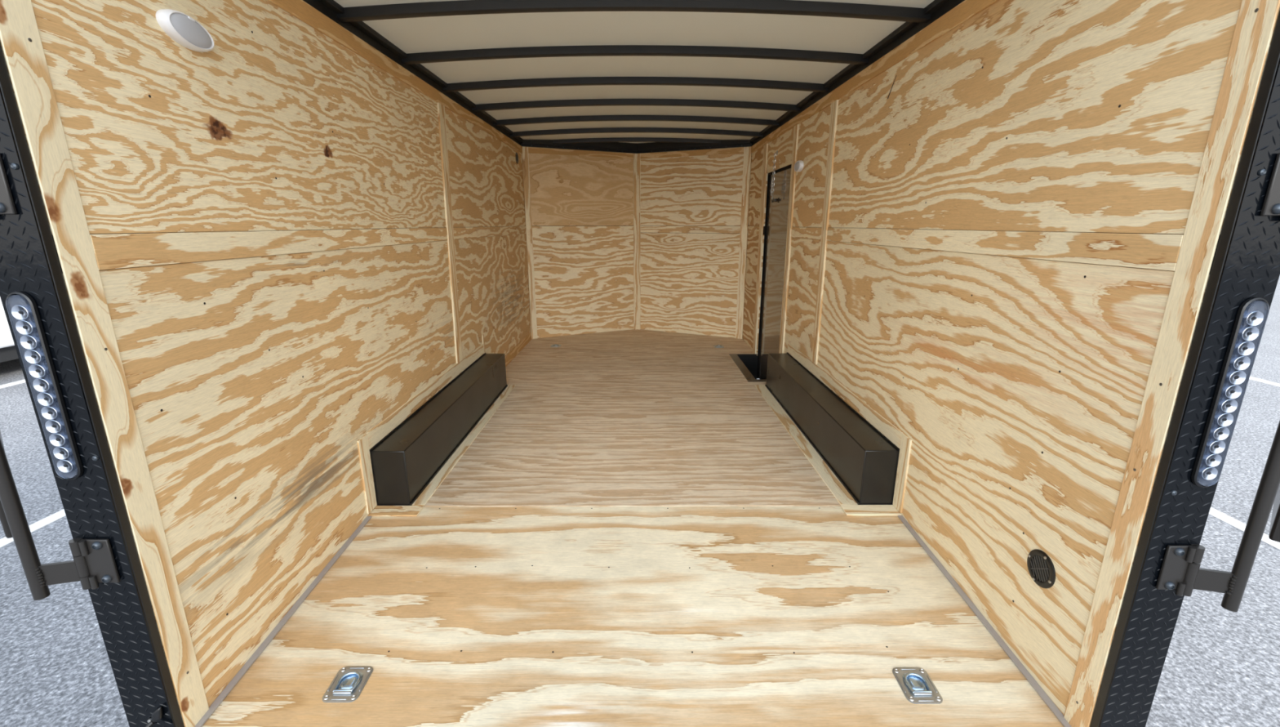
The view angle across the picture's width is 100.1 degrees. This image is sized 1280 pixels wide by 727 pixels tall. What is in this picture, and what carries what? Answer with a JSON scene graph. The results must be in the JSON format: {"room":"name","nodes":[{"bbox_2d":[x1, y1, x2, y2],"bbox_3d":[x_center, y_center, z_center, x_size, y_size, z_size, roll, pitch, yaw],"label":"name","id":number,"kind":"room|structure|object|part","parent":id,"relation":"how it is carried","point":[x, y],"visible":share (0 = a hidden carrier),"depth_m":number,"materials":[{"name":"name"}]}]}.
{"room":"cargo space","nodes":[
{"label":"cargo space","id":0,"kind":"room"},
{"bbox_2d":[0,0,531,726],"bbox_3d":[-1.268,-0.654,3.567,0.086,2.240,4.944,0,15,0],"label":"wall","id":1,"kind":"structure","parent":0,"point":[254,383],"depth_m":1.74,"materials":[{"name":"brown wood"}]},
{"bbox_2d":[0,43,183,726],"bbox_3d":[-1.277,0.006,1.190,0.118,2.320,0.105,0,15,0],"label":"post","id":2,"kind":"object","parent":1,"relation":"attached to","point":[93,504],"depth_m":1.22,"materials":[{"name":"black metal"}]},
{"bbox_3d":[-1.290,-0.349,1.056,0.084,0.126,0.023,0,15,0],"label":"hinge bracket","id":3,"kind":"part","parent":2,"relation":"part of","materials":[{"name":"grey metal"}]},
{"bbox_2d":[5,291,83,479],"bbox_3d":[-1.291,0.059,1.160,0.057,0.427,0.016,0,15,0],"label":"tail light","id":4,"kind":"object","parent":2,"relation":"attached to","point":[22,308],"visible":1,"depth_m":1.15,"materials":[{"name":"silver plastic"}]},
{"bbox_2d":[0,430,90,599],"bbox_3d":[-1.871,-0.357,1.403,1.313,1.685,0.103,10,18,34],"label":"door","id":5,"kind":"structure","parent":2,"relation":"attached to","point":[13,519],"depth_m":1.23,"materials":[{"name":"black metal"}]},
{"bbox_3d":[-1.934,-0.431,1.430,1.160,1.555,0.026,12,19,38],"label":"door panel","id":6,"kind":"part","parent":5,"relation":"part of","materials":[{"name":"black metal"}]},
{"bbox_3d":[-1.290,0.474,1.270,0.084,0.126,0.023,0,15,0],"label":"hinge bracket","id":7,"kind":"part","parent":2,"relation":"part of","materials":[{"name":"grey metal"}]},
{"bbox_2d":[145,706,163,726],"bbox_3d":[-1.255,0.926,1.380,0.048,0.085,0.028,0,15,0],"label":"bracket","id":8,"kind":"object","parent":2,"relation":"attached to","point":[157,714],"visible":1,"depth_m":1.38,"materials":[{"name":"black metal"}]},
{"bbox_2d":[0,0,208,726],"bbox_3d":[-1.216,-0.031,1.212,0.006,2.107,0.075,0,15,0],"label":"trim","id":9,"kind":"structure","parent":1,"relation":"attached to","point":[20,36],"depth_m":1.20,"materials":[{"name":"brown wood"}]},
{"bbox_2d":[155,8,213,52],"bbox_3d":[-1.204,-0.887,1.432,0.033,0.081,0.166,0,15,0],"label":"dome light","id":10,"kind":"object","parent":1,"relation":"attached to","point":[186,31],"visible":1,"depth_m":1.41,"materials":[{"name":"white plastic"}]},
{"bbox_2d":[169,13,211,48],"bbox_3d":[-1.195,-0.887,1.432,0.015,0.065,0.137,0,9,0],"label":"diffuser","id":11,"kind":"object","parent":10,"relation":"attached to","point":[184,29],"depth_m":1.42,"materials":[{"name":"grey plastic"}]},
{"bbox_3d":[-1.229,-0.959,2.173,0.012,0.804,2.400,0,15,0],"label":"plywood panel","id":12,"kind":"part","parent":1,"relation":"part of","materials":[{"name":"brown wood"}]},
{"bbox_3d":[-1.229,0.102,2.449,0.012,1.227,2.400,0,15,0],"label":"plywood panel","id":13,"kind":"part","parent":1,"relation":"part of","materials":[{"name":"brown wood"}]},
{"bbox_2d":[89,227,447,270],"bbox_3d":[-1.220,-0.534,2.297,0.005,0.078,2.278,0,15,0],"label":"trim","id":14,"kind":"structure","parent":1,"relation":"attached to","point":[112,251],"depth_m":1.59,"materials":[{"name":"brown wood"}]},
{"bbox_2d":[194,515,371,726],"bbox_3d":[-1.210,0.865,1.851,0.020,0.075,1.155,0,15,0],"label":"trim","id":15,"kind":"structure","parent":1,"relation":"attached to","point":[236,678],"depth_m":1.77,"materials":[{"name":"grey metal"}]},
{"bbox_2d":[356,434,377,513],"bbox_3d":[-1.218,0.494,2.395,0.008,0.352,0.078,0,15,0],"label":"trim","id":16,"kind":"structure","parent":1,"relation":"attached to","point":[362,442],"depth_m":2.38,"materials":[{"name":"brown wood"}]},
{"bbox_2d":[268,0,522,153],"bbox_3d":[-1.221,-1.616,3.254,0.010,0.069,4.826,0,15,0],"label":"trim","id":17,"kind":"structure","parent":1,"relation":"attached to","point":[301,10],"depth_m":2.46,"materials":[{"name":"brown wood"}]},
{"bbox_2d":[368,505,423,515],"bbox_3d":[-1.111,0.671,2.442,0.221,0.012,0.078,0,15,0],"label":"trim","id":18,"kind":"structure","parent":1,"relation":"attached to","point":[379,510],"depth_m":2.44,"materials":[{"name":"brown wood"}]},
{"bbox_2d":[302,0,523,145],"bbox_3d":[-1.255,-1.691,3.255,0.113,0.072,4.826,0,15,0],"label":"roof rail","id":19,"kind":"object","parent":1,"relation":"attached to","point":[330,8],"visible":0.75,"depth_m":2.65,"materials":[{"name":"black metal"}]},
{"bbox_2d":[365,343,484,448],"bbox_3d":[-1.223,0.113,3.313,0.005,0.080,1.890,0,15,0],"label":"trim","id":20,"kind":"structure","parent":1,"relation":"attached to","point":[376,433],"depth_m":2.95,"materials":[{"name":"brown wood"}]},
{"bbox_2d":[436,102,462,363],"bbox_3d":[-1.220,-0.800,3.454,0.012,1.610,0.171,0,15,0],"label":"trim","id":21,"kind":"structure","parent":1,"relation":"attached to","point":[441,108],"depth_m":3.43,"materials":[{"name":"brown wood"}]},
{"bbox_2d":[481,333,484,353],"bbox_3d":[-1.225,-0.149,4.199,0.006,0.156,0.040,0,15,0],"label":"trim","id":22,"kind":"structure","parent":1,"relation":"attached to","point":[482,335],"depth_m":4.19,"materials":[{"name":"brown wood"}]},
{"bbox_3d":[-1.236,-1.567,4.508,0.012,0.804,2.420,0,15,0],"label":"plywood panel","id":23,"kind":"part","parent":1,"relation":"part of","materials":[{"name":"beige wood"}]},
{"bbox_2d":[453,226,526,239],"bbox_3d":[-1.228,-1.144,4.639,0.005,0.078,2.363,0,15,0],"label":"trim","id":24,"kind":"structure","parent":1,"relation":"attached to","point":[460,233],"depth_m":4.24,"materials":[{"name":"brown wood"}]},
{"bbox_3d":[-1.236,-0.538,4.776,0.012,1.160,2.420,0,15,0],"label":"plywood panel","id":25,"kind":"part","parent":1,"relation":"part of","materials":[{"name":"beige wood"}]},
{"bbox_2d":[515,151,518,164],"bbox_3d":[-1.229,-2.055,5.367,0.009,0.108,0.108,0,15,0],"label":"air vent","id":26,"kind":"object","parent":1,"relation":"in","point":[517,155],"visible":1,"depth_m":5.36,"materials":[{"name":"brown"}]},
{"bbox_2d":[504,331,531,367],"bbox_3d":[-1.228,-0.098,5.183,0.006,0.110,1.818,0,15,0],"label":"trim","id":27,"kind":"structure","parent":1,"relation":"attached to","point":[513,353],"depth_m":5.35,"materials":[{"name":"brown wood"}]},
{"bbox_2d":[201,328,1063,726],"bbox_3d":[-0.027,0.321,4.063,2.600,0.138,5.702,0,15,0],"label":"floor","id":28,"kind":"structure","parent":0,"point":[460,615],"depth_m":1.96,"materials":[{"name":"brown wood"}]},
{"bbox_2d":[322,666,373,702],"bbox_3d":[-0.867,0.949,1.594,0.104,0.016,0.122,0,15,0],"label":"ring","id":29,"kind":"object","parent":28,"relation":"on","point":[341,689],"visible":1,"depth_m":1.59,"materials":[{"name":"metal"}]},
{"bbox_2d":[369,352,507,505],"bbox_3d":[-1.142,0.288,3.359,0.164,0.280,1.890,0,15,0],"label":"wheel well","id":30,"kind":"object","parent":28,"relation":"on","point":[404,462],"visible":1,"depth_m":2.82,"materials":[{"name":"black metal"}]},
{"bbox_2d":[412,384,515,505],"bbox_3d":[-1.035,0.416,3.414,0.063,0.005,1.916,0,15,0],"label":"trim","id":31,"kind":"structure","parent":28,"relation":"on","point":[429,490],"depth_m":3.05,"materials":[{"name":"brown wood"}]},
{"bbox_2d":[550,344,560,346],"bbox_3d":[-0.902,-0.193,5.744,0.104,0.010,0.122,0,15,0],"label":"ring","id":32,"kind":"object","parent":28,"relation":"on","point":[552,345],"visible":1,"depth_m":5.71,"materials":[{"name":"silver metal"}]},
{"bbox_2d":[713,344,724,347],"bbox_3d":[0.838,-0.184,5.710,0.104,0.010,0.122,0,15,0],"label":"ring","id":33,"kind":"object","parent":28,"relation":"on","point":[717,345],"visible":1,"depth_m":5.69,"materials":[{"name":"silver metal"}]},
{"bbox_2d":[728,353,766,381],"bbox_3d":[1.075,0.158,4.949,0.360,0.272,0.972,0,15,0],"label":"well","id":34,"kind":"object","parent":28,"relation":"in","point":[747,363],"visible":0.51,"depth_m":5.37,"materials":[{"name":"black metal"}]},
{"bbox_2d":[754,384,857,504],"bbox_3d":[0.973,0.415,3.420,0.086,0.005,1.916,0,15,0],"label":"trim","id":35,"kind":"structure","parent":28,"relation":"on","point":[833,482],"depth_m":3.05,"materials":[{"name":"brown wood"}]},
{"bbox_2d":[764,351,899,504],"bbox_3d":[1.091,0.286,3.366,0.164,0.280,1.890,0,15,0],"label":"box","id":36,"kind":"object","parent":28,"relation":"on","point":[864,460],"visible":1,"depth_m":2.83,"materials":[{"name":"black metal"}]},
{"bbox_2d":[840,504,901,515],"bbox_3d":[1.053,0.670,2.448,0.247,0.012,0.078,0,15,0],"label":"trim","id":37,"kind":"structure","parent":28,"relation":"on","point":[849,509],"depth_m":2.44,"materials":[{"name":"brown wood"}]},
{"bbox_2d":[892,666,942,703],"bbox_3d":[0.822,0.951,1.590,0.104,0.016,0.122,0,15,0],"label":"ring","id":38,"kind":"object","parent":28,"relation":"on","point":[923,690],"visible":1,"depth_m":1.58,"materials":[{"name":"silver metal"}]},
{"bbox_2d":[333,0,933,142],"bbox_3d":[-0.028,-1.831,3.559,2.570,0.078,5.492,0,15,0],"label":"ceiling","id":39,"kind":"structure","parent":0,"point":[480,31],"depth_m":2.93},
{"bbox_2d":[337,0,930,22],"bbox_3d":[-0.023,-1.441,2.188,2.420,0.083,0.044,0,15,0],"label":"bow","id":40,"kind":"object","parent":39,"relation":"attached to","point":[458,7],"visible":0.98,"depth_m":2.17,"materials":[{"name":"black paint"}]},
{"bbox_2d":[400,44,868,65],"bbox_3d":[-0.025,-1.593,2.773,2.420,0.083,0.044,0,15,0],"label":"bow","id":41,"kind":"object","parent":39,"relation":"attached to","point":[589,50],"visible":0.99,"depth_m":2.75,"materials":[{"name":"black paint"}]},
{"bbox_2d":[442,76,828,92],"bbox_3d":[-0.027,-1.746,3.358,2.420,0.083,0.044,0,15,0],"label":"bow","id":42,"kind":"object","parent":39,"relation":"attached to","point":[575,81],"visible":1,"depth_m":3.34,"materials":[{"name":"black paint"}]},
{"bbox_2d":[471,98,799,111],"bbox_3d":[-0.029,-1.898,3.944,2.420,0.083,0.044,0,15,0],"label":"bow","id":43,"kind":"object","parent":39,"relation":"attached to","point":[580,102],"visible":0.99,"depth_m":3.92,"materials":[{"name":"black paint"}]},
{"bbox_2d":[493,115,778,126],"bbox_3d":[-0.031,-2.050,4.529,2.420,0.083,0.044,0,15,0],"label":"bow","id":44,"kind":"object","parent":39,"relation":"attached to","point":[584,117],"visible":0.99,"depth_m":4.51,"materials":[{"name":"black paint"}]},
{"bbox_2d":[510,127,763,137],"bbox_3d":[-0.033,-2.203,5.115,2.420,0.083,0.044,0,15,0],"label":"bow","id":45,"kind":"object","parent":39,"relation":"attached to","point":[598,130],"visible":0.98,"depth_m":5.09,"materials":[{"name":"black paint"}]},
{"bbox_2d":[552,137,720,143],"bbox_3d":[-0.034,-2.355,5.700,2.420,0.083,0.044,0,15,0],"label":"bow","id":46,"kind":"object","parent":39,"relation":"attached to","point":[607,139],"visible":0.79,"depth_m":5.68,"materials":[{"name":"black paint"}]},
{"bbox_2d":[521,146,751,338],"bbox_3d":[-0.035,-1.341,6.165,2.518,2.220,0.663,0,15,0],"label":"wall","id":47,"kind":"structure","parent":0,"point":[582,206],"depth_m":6.12,"materials":[{"name":"brown wood"}]},
{"bbox_2d":[521,146,537,338],"bbox_3d":[-1.201,-1.270,5.846,0.067,2.044,0.014,-7,16,-25],"label":"trim","id":48,"kind":"structure","parent":47,"relation":"attached to","point":[525,149],"depth_m":5.82,"materials":[{"name":"brown wood"}]},
{"bbox_3d":[-0.637,-1.948,5.968,1.332,0.805,0.012,-7,16,-25],"label":"plywood panel","id":49,"kind":"part","parent":47,"relation":"part of","materials":[{"name":"brown wood"}]},
{"bbox_3d":[-0.637,-0.955,6.226,1.332,1.239,0.012,-7,16,-25],"label":"plywood panel","id":50,"kind":"part","parent":47,"relation":"part of","materials":[{"name":"brown wood"}]},
{"bbox_2d":[528,146,633,158],"bbox_3d":[-0.636,-2.301,5.866,1.299,0.059,0.006,-7,16,-25],"label":"trim","id":51,"kind":"structure","parent":47,"relation":"attached to","point":[531,149],"depth_m":5.85,"materials":[{"name":"brown wood"}]},
{"bbox_2d":[520,139,752,153],"bbox_3d":[-0.035,-2.392,5.853,2.435,0.119,0.642,0,15,0],"label":"rail","id":52,"kind":"object","parent":47,"relation":"attached to","point":[621,147],"visible":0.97,"depth_m":5.87,"materials":[{"name":"black metal"}]},
{"bbox_2d":[633,153,640,329],"bbox_3d":[-0.036,-1.411,6.386,0.083,2.044,0.032,0,15,0],"label":"trim","id":53,"kind":"structure","parent":47,"relation":"attached to","point":[637,160],"depth_m":6.37,"materials":[{"name":"brown wood"}]},
{"bbox_3d":[0.568,-1.520,6.083,1.332,0.076,0.012,7,16,25],"label":"plywood panel","id":54,"kind":"part","parent":47,"relation":"part of","materials":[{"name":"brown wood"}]},
{"bbox_2d":[640,146,743,158],"bbox_3d":[0.567,-2.302,5.870,1.299,0.059,0.006,7,16,25],"label":"trim","id":55,"kind":"structure","parent":47,"relation":"attached to","point":[739,149],"depth_m":5.86,"materials":[{"name":"brown wood"}]},
{"bbox_3d":[0.568,-0.918,6.240,1.332,1.161,0.012,7,16,25],"label":"plywood panel","id":56,"kind":"part","parent":47,"relation":"part of","materials":[{"name":"brown wood"}]},
{"bbox_3d":[0.568,-1.949,5.971,1.332,0.805,0.012,7,16,25],"label":"plywood panel","id":57,"kind":"part","parent":47,"relation":"part of","materials":[{"name":"brown wood"}]},
{"bbox_2d":[735,146,751,338],"bbox_3d":[1.127,-1.273,5.856,0.080,2.044,0.014,7,16,25],"label":"trim","id":58,"kind":"structure","parent":47,"relation":"attached to","point":[747,150],"depth_m":5.83,"materials":[{"name":"brown wood"}]},
{"bbox_2d":[742,0,1279,726],"bbox_3d":[1.215,-0.566,3.584,0.086,2.420,4.972,0,15,0],"label":"wall","id":59,"kind":"structure","parent":0,"point":[1017,385],"depth_m":1.69,"materials":[{"name":"brown wood"}]},
{"bbox_2d":[747,226,759,234],"bbox_3d":[1.165,-1.368,5.498,0.005,0.078,0.603,0,15,0],"label":"trim","id":60,"kind":"structure","parent":59,"relation":"attached to","point":[751,229],"depth_m":5.47,"materials":[{"name":"brown wood"}]},
{"bbox_3d":[1.173,-0.752,5.595,0.012,1.160,0.742,0,15,0],"label":"plywood panel","id":61,"kind":"part","parent":59,"relation":"part of","materials":[{"name":"beige wood"}]},
{"bbox_3d":[1.173,-1.780,5.327,0.012,0.804,0.742,0,15,0],"label":"plywood panel","id":62,"kind":"part","parent":59,"relation":"part of","materials":[{"name":"beige wood"}]},
{"bbox_2d":[752,143,768,353],"bbox_3d":[1.161,-1.065,5.193,0.014,1.975,0.120,0,15,0],"label":"trim","id":63,"kind":"structure","parent":59,"relation":"attached to","point":[766,146],"depth_m":5.15,"materials":[{"name":"brown wood"}]},
{"bbox_2d":[756,164,791,378],"bbox_3d":[1.211,-0.691,4.771,0.087,1.965,0.880,0,15,0],"label":"door","id":64,"kind":"structure","parent":59,"relation":"in","point":[776,208],"depth_m":4.81,"materials":[{"name":"brown"}]},
{"bbox_2d":[770,150,777,199],"bbox_3d":[1.154,-1.621,4.628,0.030,0.399,0.080,0,15,0],"label":"chain","id":65,"kind":"object","parent":59,"relation":"hanging from","point":[776,152],"visible":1,"depth_m":4.62,"materials":[{"name":"silver metal"}]},
{"bbox_3d":[1.176,-1.804,4.481,0.012,0.331,0.878,0,15,0],"label":"plywood panel","id":66,"kind":"part","parent":59,"relation":"part of","materials":[{"name":"brown wood"}]},
{"bbox_2d":[778,124,799,353],"bbox_3d":[1.164,-0.813,4.228,0.014,1.975,0.105,0,15,0],"label":"trim","id":67,"kind":"structure","parent":59,"relation":"attached to","point":[796,129],"depth_m":4.18,"materials":[{"name":"brown wood"}]},
{"bbox_2d":[794,160,804,172],"bbox_3d":[1.155,-1.441,3.917,0.033,0.079,0.167,0,15,0],"label":"dome light","id":68,"kind":"object","parent":59,"relation":"attached to","point":[798,166],"visible":1,"depth_m":3.87,"materials":[{"name":"grey plastic"}]},
{"bbox_2d":[794,161,799,170],"bbox_3d":[1.146,-1.441,3.917,0.015,0.065,0.137,0,15,0],"label":"diffuser","id":69,"kind":"object","parent":68,"relation":"attached to","point":[797,166],"depth_m":3.89,"materials":[{"name":"grey plastic"}]},
{"bbox_3d":[1.179,-0.327,3.963,0.012,1.160,0.864,0,15,0],"label":"plywood panel","id":70,"kind":"part","parent":59,"relation":"part of","materials":[{"name":"brown wood"}]},
{"bbox_2d":[791,226,822,239],"bbox_3d":[1.170,-0.923,3.788,0.005,0.078,0.710,0,15,0],"label":"trim","id":71,"kind":"structure","parent":59,"relation":"attached to","point":[811,233],"depth_m":3.75,"materials":[{"name":"brown wood"}]},
{"bbox_3d":[1.179,-1.355,3.695,0.012,0.804,0.864,0,15,0],"label":"plywood panel","id":72,"kind":"part","parent":59,"relation":"part of","materials":[{"name":"brown wood"}]},
{"bbox_2d":[811,99,838,364],"bbox_3d":[1.168,-0.787,3.403,0.012,1.610,0.115,0,15,0],"label":"trim","id":73,"kind":"structure","parent":59,"relation":"attached to","point":[834,105],"depth_m":3.37,"materials":[{"name":"brown wood"}]},
{"bbox_2d":[787,342,903,448],"bbox_3d":[1.172,0.111,3.321,0.005,0.080,1.890,0,15,0],"label":"trim","id":74,"kind":"structure","parent":59,"relation":"attached to","point":[893,433],"depth_m":2.96,"materials":[{"name":"brown wood"}]},
{"bbox_2d":[750,0,964,145],"bbox_3d":[1.202,-1.689,3.249,0.113,0.072,4.854,0,15,0],"label":"roof rail","id":75,"kind":"object","parent":59,"relation":"attached to","point":[937,8],"visible":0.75,"depth_m":2.66,"materials":[{"name":"black metal"}]},
{"bbox_2d":[751,0,998,153],"bbox_3d":[1.169,-1.614,3.248,0.010,0.069,4.854,0,15,0],"label":"trim","id":76,"kind":"structure","parent":59,"relation":"attached to","point":[966,9],"depth_m":2.45,"materials":[{"name":"brown wood"}]},
{"bbox_2d":[892,433,911,512],"bbox_3d":[1.174,0.492,2.402,0.008,0.352,0.078,0,15,0],"label":"trim","id":77,"kind":"structure","parent":59,"relation":"attached to","point":[905,443],"depth_m":2.40,"materials":[{"name":"brown wood"}]},
{"bbox_2d":[897,515,1071,726],"bbox_3d":[1.169,0.863,1.859,0.020,0.075,1.155,0,15,0],"label":"trim","id":78,"kind":"structure","parent":59,"relation":"attached to","point":[1036,686],"depth_m":1.77,"materials":[{"name":"grey metal"}]},
{"bbox_2d":[826,227,1183,271],"bbox_3d":[1.175,-0.527,2.269,0.005,0.078,2.270,0,15,0],"label":"trim","id":79,"kind":"structure","parent":59,"relation":"attached to","point":[1144,251],"depth_m":1.56,"materials":[{"name":"brown wood"}]},
{"bbox_3d":[1.183,0.113,2.409,0.012,1.229,2.358,0,15,0],"label":"plywood panel","id":80,"kind":"part","parent":59,"relation":"part of","materials":[{"name":"brown wood"}]},
{"bbox_2d":[1026,548,1055,588],"bbox_3d":[1.176,0.603,1.576,0.009,0.108,0.108,0,15,0],"label":"air vent","id":81,"kind":"object","parent":59,"relation":"in","point":[1041,567],"visible":1,"depth_m":1.57,"materials":[{"name":"black plastic"}]},
{"bbox_3d":[1.183,-0.949,2.133,0.012,0.804,2.358,0,15,0],"label":"plywood panel","id":82,"kind":"part","parent":59,"relation":"part of","materials":[{"name":"brown wood"}]},
{"bbox_2d":[1063,0,1279,726],"bbox_3d":[1.178,-0.025,1.190,0.006,2.108,0.071,0,15,0],"label":"trim","id":83,"kind":"structure","parent":59,"relation":"attached to","point":[1256,20],"depth_m":1.18,"materials":[{"name":"brown wood"}]},
{"bbox_2d":[1089,11,1279,726],"bbox_3d":[1.239,0.011,1.171,0.118,2.320,0.105,0,15,0],"label":"post","id":84,"kind":"object","parent":59,"relation":"attached to","point":[1246,264],"depth_m":1.18,"materials":[{"name":"black metal"}]},
{"bbox_3d":[1.259,0.482,1.251,0.078,0.126,0.023,0,15,0],"label":"hinge bracket","id":85,"kind":"part","parent":84,"relation":"part of","materials":[{"name":"grey metal"}]},
{"bbox_2d":[1191,297,1269,487],"bbox_3d":[1.260,0.072,1.143,0.057,0.426,0.016,0,15,0],"label":"tail light","id":86,"kind":"object","parent":84,"relation":"attached to","point":[1252,314],"visible":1,"depth_m":1.13,"materials":[{"name":"silver plastic"}]},
{"bbox_2d":[1183,420,1279,611],"bbox_3d":[1.859,-0.343,1.381,1.345,1.700,0.123,-10,18,-33],"label":"door","id":87,"kind":"structure","parent":84,"relation":"attached to","point":[1233,583],"depth_m":1.21,"materials":[{"name":"black metal"}]},
{"bbox_3d":[1.936,-0.427,1.414,1.160,1.555,0.026,-12,19,-38],"label":"door panel","id":88,"kind":"part","parent":87,"relation":"part of","materials":[{"name":"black metal"}]},
{"bbox_3d":[1.259,-0.341,1.037,0.078,0.126,0.023,0,15,0],"label":"hinge bracket","id":89,"kind":"part","parent":84,"relation":"part of","materials":[{"name":"grey metal"}]},
{"label":"outside","id":90,"kind":"structure","parent":0,"visible":0},
{"bbox_2d":[0,275,1279,726],"bbox_3d":[-0.031,0.497,5.296,80.000,0.001,70.000,0,15,0],"label":"ground","id":91,"kind":"structure","parent":90,"point":[1221,668],"depth_m":2.52,"materials":[{"name":"grey asphalt"}]},
{"bbox_2d":[0,297,18,362],"bbox_3d":[-8.636,-0.866,6.464,2.200,2.050,5.000,0,15,0],"label":"parked vehicle","id":92,"kind":"object","parent":91,"relation":"on","point":[8,352],"visible":0.1,"depth_m":6.40,"materials":[{"name":"white paint"}]},
{"bbox_2d":[0,378,26,388],"bbox_3d":[-7.372,0.426,5.564,0.140,0.004,5.406,0,15,1],"label":"parking line","id":93,"kind":"object","parent":91,"relation":"on","point":[24,380],"depth_m":6.29,"materials":[{"name":"white paint"}]},
{"bbox_2d":[0,508,66,547],"bbox_3d":[-3.726,0.901,3.736,0.100,0.004,3.608,1,15,2],"label":"parking line","id":94,"kind":"object","parent":91,"relation":"on","point":[47,520],"depth_m":3.35,"materials":[{"name":"white paint"}]},
{"bbox_2d":[1208,506,1279,549],"bbox_3d":[3.724,0.896,3.759,0.100,0.004,3.601,0,15,0],"label":"parking line","id":95,"kind":"object","parent":91,"relation":"on","point":[1220,515],"depth_m":3.35,"materials":[{"name":"white paint"}]},
{"bbox_2d":[1248,376,1279,386],"bbox_3d":[7.428,0.414,5.608,0.140,0.004,5.400,0,15,0],"label":"parking line","id":96,"kind":"object","parent":91,"relation":"on","point":[1265,381],"depth_m":6.35,"materials":[{"name":"white paint"}]}
]}

